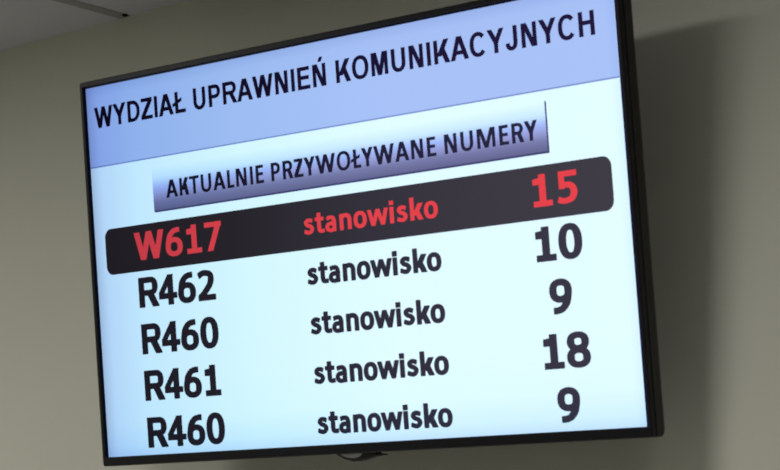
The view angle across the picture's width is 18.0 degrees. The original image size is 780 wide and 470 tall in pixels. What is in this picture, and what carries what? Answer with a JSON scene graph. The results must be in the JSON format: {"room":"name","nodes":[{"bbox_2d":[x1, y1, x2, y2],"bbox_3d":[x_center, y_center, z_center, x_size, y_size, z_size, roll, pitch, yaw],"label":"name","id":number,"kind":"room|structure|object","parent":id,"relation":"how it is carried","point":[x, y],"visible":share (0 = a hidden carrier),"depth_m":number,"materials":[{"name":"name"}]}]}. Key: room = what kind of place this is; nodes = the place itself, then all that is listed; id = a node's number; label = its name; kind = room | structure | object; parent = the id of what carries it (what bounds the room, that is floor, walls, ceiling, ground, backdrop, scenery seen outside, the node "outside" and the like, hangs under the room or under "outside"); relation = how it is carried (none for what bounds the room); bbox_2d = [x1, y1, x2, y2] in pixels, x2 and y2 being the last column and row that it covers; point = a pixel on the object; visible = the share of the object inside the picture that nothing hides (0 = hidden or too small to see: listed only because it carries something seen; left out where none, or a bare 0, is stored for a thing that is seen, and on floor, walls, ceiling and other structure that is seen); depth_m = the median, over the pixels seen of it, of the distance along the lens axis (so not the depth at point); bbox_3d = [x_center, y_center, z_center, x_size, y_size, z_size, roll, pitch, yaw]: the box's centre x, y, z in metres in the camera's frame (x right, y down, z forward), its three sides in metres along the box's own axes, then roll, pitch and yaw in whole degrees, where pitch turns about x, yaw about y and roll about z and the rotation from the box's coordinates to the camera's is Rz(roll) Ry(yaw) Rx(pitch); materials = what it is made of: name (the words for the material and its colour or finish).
{"room":"government office waiting room","nodes":[
{"label":"government office waiting room","id":0,"kind":"room"},
{"bbox_2d":[0,0,187,50],"bbox_3d":[-1.342,-0.948,1.628,5.240,0.120,6.440,12,-15,-44],"label":"ceiling","id":1,"kind":"structure","parent":0,"point":[22,22],"depth_m":4.22,"materials":[{"name":"grey paint"}]},
{"bbox_2d":[53,0,130,18],"bbox_3d":[-2.218,-0.755,2.481,4.998,0.004,0.033,12,-15,-44],"label":"trim","id":2,"kind":"structure","parent":1,"relation":"attached to","point":[75,3],"depth_m":4.16,"materials":[{"name":"paint"}]},
{"bbox_2d":[0,0,779,469],"bbox_3d":[0.419,0.854,3.132,0.120,2.746,6.440,12,-15,-44],"label":"wall","id":3,"kind":"structure","parent":0,"point":[708,71],"depth_m":3.37,"materials":[{"name":"beige paint"}]},
{"bbox_2d":[80,0,664,466],"bbox_3d":[-0.027,0.024,3.528,1.041,0.603,0.241,-7,-14,41],"label":"television","id":4,"kind":"object","parent":3,"relation":"attached to","point":[425,230],"visible":1,"depth_m":3.42,"materials":[{"name":"plastic"},{"name":"glass"}]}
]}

